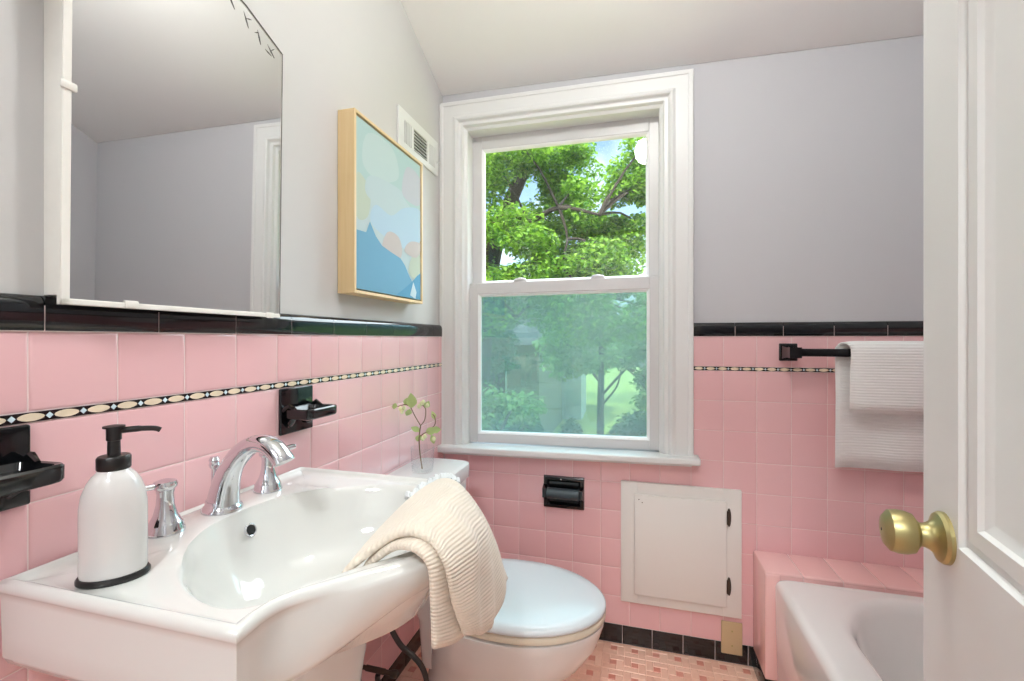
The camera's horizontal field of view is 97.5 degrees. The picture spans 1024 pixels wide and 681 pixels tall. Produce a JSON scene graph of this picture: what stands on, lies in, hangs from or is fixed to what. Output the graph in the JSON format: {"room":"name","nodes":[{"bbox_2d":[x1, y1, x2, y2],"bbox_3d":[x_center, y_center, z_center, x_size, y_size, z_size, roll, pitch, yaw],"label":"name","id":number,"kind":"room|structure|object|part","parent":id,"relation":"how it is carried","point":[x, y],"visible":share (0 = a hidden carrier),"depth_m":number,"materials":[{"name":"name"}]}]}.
{"room":"bathroom","nodes":[
{"label":"bathroom","id":0,"kind":"room"},
{"bbox_2d":[0,0,443,680],"bbox_3d":[-0.857,-0.229,0.121,0.135,2.800,4.175,0,0,15],"label":"wall","id":1,"kind":"structure","parent":0,"point":[212,383],"depth_m":0.96,"materials":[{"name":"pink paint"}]},
{"bbox_2d":[0,424,64,511],"bbox_3d":[-0.629,0.168,0.544,0.085,0.108,0.108,0,0,15],"label":"soap dish","id":2,"kind":"object","parent":1,"relation":"attached to","point":[22,471],"visible":1,"depth_m":0.58,"materials":[{"name":"black ceramic"}]},
{"bbox_3d":[-0.666,0.168,0.554,0.008,0.108,0.108,0,0,15],"label":"plate","id":3,"kind":"part","parent":2,"relation":"part of","materials":[{"name":"black ceramic"}]},
{"bbox_2d":[0,461,64,497],"bbox_3d":[-0.626,0.172,0.543,0.080,0.025,0.103,0,0,15],"label":"tray","id":4,"kind":"object","parent":2,"relation":"on","point":[16,477],"depth_m":0.56,"materials":[{"name":"black ceramic"}]},
{"bbox_2d":[44,0,282,317],"bbox_3d":[-0.582,-0.369,0.808,0.057,0.646,0.404,0,0,15],"label":"mirror","id":5,"kind":"object","parent":1,"relation":"attached to","point":[163,118],"visible":1,"depth_m":0.74,"materials":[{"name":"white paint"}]},
{"bbox_2d":[279,385,336,435],"bbox_3d":[-0.482,0.168,1.072,0.085,0.108,0.108,0,0,15],"label":"soap dish","id":6,"kind":"object","parent":1,"relation":"attached to","point":[298,409],"visible":1,"depth_m":1.06,"materials":[{"name":"black ceramic"}]},
{"bbox_3d":[-0.520,0.168,1.082,0.008,0.108,0.108,0,0,15],"label":"plate","id":7,"kind":"part","parent":6,"relation":"part of","materials":[{"name":"black ceramic"}]},
{"bbox_2d":[285,404,336,420],"bbox_3d":[-0.480,0.172,1.071,0.080,0.025,0.103,0,0,15],"label":"tray","id":8,"kind":"object","parent":6,"relation":"on","point":[293,412],"depth_m":1.04,"materials":[{"name":"black ceramic"}]},
{"bbox_2d":[338,107,422,303],"bbox_3d":[-0.406,-0.385,1.445,0.054,0.512,0.412,0,0,15],"label":"framed canvas","id":9,"kind":"object","parent":1,"relation":"attached to","point":[380,183],"visible":1,"depth_m":1.35,"materials":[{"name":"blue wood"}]},
{"bbox_2d":[397,104,439,175],"bbox_3d":[-0.348,-0.751,1.717,0.022,0.140,0.320,0,0,15],"label":"air vent","id":10,"kind":"object","parent":1,"relation":"in","point":[411,136],"visible":1,"depth_m":1.70,"materials":[{"name":"white metal"}]},
{"bbox_2d":[404,121,411,147],"bbox_3d":[-0.380,-0.746,1.630,0.006,0.081,0.062,0,0,15],"label":"grille","id":11,"kind":"object","parent":10,"relation":"attached to","point":[407,124],"depth_m":1.63,"materials":[{"name":"white metal"}]},
{"bbox_2d":[429,143,434,167],"bbox_3d":[-0.327,-0.746,1.821,0.006,0.081,0.054,0,0,15],"label":"grille","id":12,"kind":"object","parent":10,"relation":"attached to","point":[431,145],"depth_m":1.82,"materials":[{"name":"white metal"}]},
{"bbox_2d":[396,640,757,680],"bbox_3d":[0.158,1.231,-0.202,2.200,0.120,4.095,0,0,15],"label":"floor","id":13,"kind":"structure","parent":0,"point":[609,661],"depth_m":1.60,"materials":[{"name":"tile"}]},
{"bbox_2d":[0,467,429,680],"bbox_3d":[-0.337,0.739,0.766,0.524,0.861,0.543,0,0,15],"label":"pedestal sink","id":14,"kind":"object","parent":13,"relation":"on","point":[259,591],"visible":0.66,"depth_m":0.58,"materials":[{"name":"white ceramic"}]},
{"bbox_2d":[74,424,161,589],"bbox_3d":[-0.529,0.215,0.601,0.069,0.203,0.074,0,0,15],"label":"soap dispenser","id":15,"kind":"object","parent":14,"relation":"on","point":[113,504],"visible":1,"depth_m":0.58,"materials":[{"name":"white plastic"}]},
{"bbox_2d":[78,467,147,581],"bbox_3d":[-0.530,0.241,0.597,0.064,0.138,0.063,0,0,15],"label":"bottle","id":16,"kind":"object","parent":15,"relation":"on","point":[113,504],"depth_m":0.58,"materials":[{"name":"white ceramic"}]},
{"bbox_2d":[145,434,295,538],"bbox_3d":[-0.472,0.239,0.808,0.180,0.142,0.321,0,0,15],"label":"faucet","id":17,"kind":"object","parent":14,"relation":"on","point":[223,498],"visible":0.98,"depth_m":0.79,"materials":[{"name":"silver metal"}]},
{"bbox_3d":[-0.576,0.233,0.700,0.012,0.014,0.058,0,0,35],"label":"lever","id":18,"kind":"part","parent":17,"relation":"part of","materials":[{"name":"silver metal"}]},
{"bbox_3d":[-0.559,0.268,0.724,0.054,0.085,0.054,0,0,15],"label":"handle","id":19,"kind":"part","parent":17,"relation":"part of","materials":[{"name":"silver metal"}]},
{"bbox_3d":[-0.547,0.253,0.824,0.018,0.078,0.018,0,0,15],"label":"lift rod","id":20,"kind":"part","parent":17,"relation":"part of","materials":[{"name":"silver metal"}]},
{"bbox_3d":[-0.473,0.239,0.804,0.180,0.142,0.066,0,0,15],"label":"spout","id":21,"kind":"part","parent":17,"relation":"part of","materials":[{"name":"silver metal"}]},
{"bbox_3d":[-0.503,0.268,0.925,0.054,0.085,0.054,0,0,15],"label":"handle","id":22,"kind":"part","parent":17,"relation":"part of","materials":[{"name":"silver metal"}]},
{"bbox_3d":[-0.487,0.233,0.949,0.012,0.014,0.058,0,0,35],"label":"lever","id":23,"kind":"part","parent":17,"relation":"part of","materials":[{"name":"silver metal"}]},
{"bbox_2d":[341,473,507,648],"bbox_3d":[-0.123,0.386,0.791,0.198,0.237,0.396,0,0,15],"label":"hand towel","id":24,"kind":"object","parent":14,"relation":"on","point":[439,521],"visible":1,"depth_m":0.67,"materials":[{"name":"beige fabric"}]},
{"bbox_2d":[387,458,605,680],"bbox_3d":[-0.075,0.804,1.354,0.704,0.732,0.492,0,0,15],"label":"toilet","id":25,"kind":"object","parent":13,"relation":"on","point":[550,619],"visible":0.38,"depth_m":1.21,"materials":[{"name":"white ceramic"}]},
{"bbox_2d":[363,630,428,680],"bbox_3d":[-0.346,0.868,1.268,0.242,0.322,0.040,0,0,15],"label":"supply hose","id":26,"kind":"object","parent":25,"relation":"attached to","point":[393,673],"visible":0.68,"depth_m":1.26,"materials":[{"name":"grey rubber"}]},
{"bbox_3d":[-0.310,0.464,1.419,0.216,0.052,0.492,0,0,15],"label":"tank lid","id":27,"kind":"part","parent":25,"relation":"part of","materials":[{"name":"white ceramic"}]},
{"bbox_3d":[-0.313,0.599,1.420,0.202,0.219,0.470,0,0,15],"label":"tank","id":28,"kind":"part","parent":25,"relation":"part of","materials":[{"name":"white ceramic"}]},
{"bbox_3d":[-0.013,0.975,1.337,0.568,0.389,0.374,0,0,15],"label":"bowl","id":29,"kind":"part","parent":25,"relation":"part of","materials":[{"name":"white ceramic"}]},
{"bbox_3d":[0.034,0.769,1.324,0.477,0.021,0.374,0,0,15],"label":"seat","id":30,"kind":"part","parent":25,"relation":"part of","materials":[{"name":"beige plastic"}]},
{"bbox_3d":[0.030,0.748,1.325,0.487,0.020,0.376,0,0,15],"label":"lid","id":31,"kind":"part","parent":25,"relation":"part of","materials":[{"name":"white plastic"}]},
{"bbox_3d":[-0.296,0.396,1.485,0.078,0.082,0.078,0,0,15],"label":"glass vase","id":32,"kind":"object","parent":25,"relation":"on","visible":0},
{"bbox_2d":[392,393,440,468],"bbox_3d":[-0.322,0.303,1.491,0.177,0.250,0.029,0,0,13],"label":"leafy sprig","id":33,"kind":"object","parent":32,"relation":"in","point":[411,401],"visible":1,"depth_m":1.49,"materials":[{"name":"green plant"}]},
{"bbox_3d":[-0.319,0.321,1.492,0.137,0.214,0.012,0,0,12],"label":"stem","id":34,"kind":"part","parent":33,"relation":"part of","materials":[{"name":"brown"}]},
{"bbox_2d":[753,550,922,680],"bbox_3d":[1.230,0.960,1.416,0.814,0.421,0.162,0,0,15],"label":"tub ledge","id":35,"kind":"object","parent":13,"relation":"on","point":[769,568],"visible":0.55,"depth_m":1.45,"materials":[{"name":"tile"}]},
{"bbox_2d":[775,580,922,680],"bbox_3d":[1.013,0.967,0.586,0.784,0.405,1.551,0,0,15],"label":"bathtub","id":36,"kind":"object","parent":13,"relation":"on","point":[824,632],"visible":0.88,"depth_m":1.26,"materials":[{"name":"white ceramic"}]},
{"bbox_2d":[401,0,922,95],"bbox_3d":[0.168,-1.410,-0.202,2.320,0.839,4.300,0,0,15],"label":"ceiling","id":37,"kind":"structure","parent":0,"point":[467,46],"depth_m":1.59,"materials":[{"name":"white paint"}]},
{"bbox_2d":[443,35,922,666],"bbox_3d":[0.709,-0.079,1.748,2.220,2.500,0.203,0,0,15],"label":"wall","id":38,"kind":"structure","parent":0,"point":[808,164],"depth_m":1.59,"materials":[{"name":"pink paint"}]},
{"bbox_2d":[542,475,583,509],"bbox_3d":[0.201,0.606,1.762,0.161,0.125,0.046,0,0,15],"label":"toilet paper holder","id":39,"kind":"object","parent":38,"relation":"attached to","point":[566,492],"visible":1,"depth_m":1.77,"materials":[{"name":"black ceramic"}]},
{"bbox_2d":[437,68,700,466],"bbox_3d":[0.199,-0.258,1.812,1.026,1.486,0.183,0,0,15],"label":"window","id":40,"kind":"structure","parent":38,"relation":"in","point":[659,107],"depth_m":1.78,"materials":[{"name":"white paint"}]},
{"bbox_3d":[0.196,0.099,1.836,0.785,0.682,0.032,0,0,15],"label":"sash","id":41,"kind":"part","parent":40,"relation":"part of","materials":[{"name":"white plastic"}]},
{"bbox_3d":[0.208,-0.549,1.875,0.787,0.672,0.032,0,0,15],"label":"sash","id":42,"kind":"part","parent":40,"relation":"part of","materials":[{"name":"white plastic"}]},
{"bbox_3d":[0.215,0.104,1.896,0.810,0.748,0.012,0,0,15],"label":"screen frame","id":43,"kind":"part","parent":40,"relation":"part of","materials":[{"name":"white plastic"}]},
{"bbox_2d":[621,480,741,618],"bbox_3d":[0.617,0.768,1.655,0.419,0.457,0.030,0,0,15],"label":"access panel","id":44,"kind":"object","parent":38,"relation":"attached to","point":[681,545],"visible":1,"depth_m":1.64,"materials":[{"name":"white paint"}]},
{"bbox_3d":[0.614,0.769,1.648,0.317,0.376,0.014,0,0,15],"label":"panel door","id":45,"kind":"part","parent":44,"relation":"part of","materials":[{"name":"white paint"}]},
{"bbox_2d":[721,620,741,655],"bbox_3d":[0.792,1.076,1.617,0.070,0.117,0.007,0,0,15],"label":"blank cover plate","id":46,"kind":"object","parent":38,"relation":"attached to","point":[731,632],"visible":1,"depth_m":1.62,"materials":[{"name":"beige plastic"}]},
{"bbox_2d":[779,343,850,360],"bbox_3d":[1.242,0.044,1.453,0.652,0.061,0.084,0,0,15],"label":"towel bar","id":47,"kind":"object","parent":38,"relation":"attached to","point":[787,351],"visible":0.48,"depth_m":1.49,"materials":[{"name":"black ceramic"}]},
{"bbox_3d":[0.955,0.044,1.533,0.057,0.061,0.084,0,0,15],"label":"post","id":48,"kind":"part","parent":47,"relation":"part of","materials":[{"name":"black ceramic"}]},
{"bbox_2d":[835,341,922,471],"bbox_3d":[1.245,0.214,1.425,0.374,0.418,0.065,0,0,15],"label":"bath towel","id":49,"kind":"object","parent":47,"relation":"hanging from","point":[879,388],"visible":0.53,"depth_m":1.43,"materials":[{"name":"white fabric"}]},
{"label":"outside","id":50,"kind":"structure","parent":0,"visible":0},
{"bbox_2d":[552,367,646,435],"bbox_3d":[9.387,4.371,36.831,120.000,0.491,70.000,0,0,15],"label":"ground","id":51,"kind":"structure","parent":50,"point":[617,404],"depth_m":31.51,"materials":[{"name":"green plant"}]},
{"bbox_2d":[482,382,547,432],"bbox_3d":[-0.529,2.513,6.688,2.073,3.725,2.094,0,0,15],"label":"shrub","id":52,"kind":"object","parent":51,"relation":"on","point":[489,415],"visible":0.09,"depth_m":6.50,"materials":[{"name":"green plant"}]},
{"bbox_2d":[490,263,540,374],"bbox_3d":[-1.077,0.759,16.008,4.353,7.231,3.620,0,0,-2],"label":"maple tree","id":53,"kind":"object","parent":51,"relation":"on","point":[500,344],"visible":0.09,"depth_m":15.59,"materials":[{"name":"green plant"}]},
{"bbox_2d":[490,305,561,432],"bbox_3d":[-2.406,1.171,22.459,9.750,6.400,6.800,0,0,15],"label":"house","id":54,"kind":"structure","parent":51,"relation":"on","point":[529,377],"depth_m":18.71,"materials":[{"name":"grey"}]},
{"bbox_3d":[-0.644,1.921,18.802,0.740,1.100,0.012,0,0,15],"label":"pane","id":55,"kind":"part","parent":54,"relation":"part of","materials":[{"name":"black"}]},
{"bbox_2d":[482,137,646,429],"bbox_3d":[0.491,-0.339,8.539,5.465,9.443,3.549,0,0,12],"label":"maple tree","id":56,"kind":"object","parent":51,"relation":"on","point":[606,247],"visible":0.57,"depth_m":7.80,"materials":[{"name":"green plant"}]},
{"bbox_2d":[557,416,584,433],"bbox_3d":[1.577,3.295,12.006,1.352,2.429,1.284,0,0,-30],"label":"shrub","id":57,"kind":"object","parent":51,"relation":"on","point":[569,427],"visible":0.12,"depth_m":11.87,"materials":[{"name":"green plant"}]},
{"bbox_2d":[527,296,614,374],"bbox_3d":[3.863,0.253,31.452,7.251,8.234,4.575,0,0,26],"label":"maple tree","id":58,"kind":"object","parent":51,"relation":"on","point":[596,370],"visible":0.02,"depth_m":29.44,"materials":[{"name":"green plant"}]},
{"bbox_2d":[562,373,585,419],"bbox_3d":[3.224,2.421,25.828,2.200,3.900,2.900,0,0,15],"label":"shed","id":59,"kind":"object","parent":51,"relation":"on","point":[573,390],"visible":0.2,"depth_m":24.54,"materials":[{"name":"white"}]},
{"bbox_2d":[532,292,646,434],"bbox_3d":[3.068,1.306,13.568,5.097,6.132,3.306,0,0,15],"label":"maple tree","id":60,"kind":"object","parent":51,"relation":"on","point":[576,360],"visible":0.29,"depth_m":13.28,"materials":[{"name":"green plant"}]},
{"bbox_2d":[605,408,646,436],"bbox_3d":[3.226,3.173,11.542,2.015,2.791,2.016,0,0,15],"label":"shrub","id":61,"kind":"object","parent":51,"relation":"on","point":[635,424],"visible":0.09,"depth_m":11.36,"materials":[{"name":"green plant"}]},
{"bbox_3d":[0.171,-0.229,-0.193,2.060,2.800,0.120,0,0,15],"label":"wall","id":62,"kind":"structure","parent":0,"visible":0},
{"bbox_2d":[879,0,1023,680],"bbox_3d":[0.356,0.151,0.244,0.094,2.020,0.735,0,0,25],"label":"door","id":63,"kind":"structure","parent":62,"relation":"in","point":[970,534],"depth_m":0.47,"materials":[{"name":"white paint"}]},
{"bbox_3d":[0.471,0.228,0.527,0.058,0.058,0.058,0,0,25],"label":"knob","id":64,"kind":"part","parent":63,"relation":"part of","materials":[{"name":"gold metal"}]}
]}

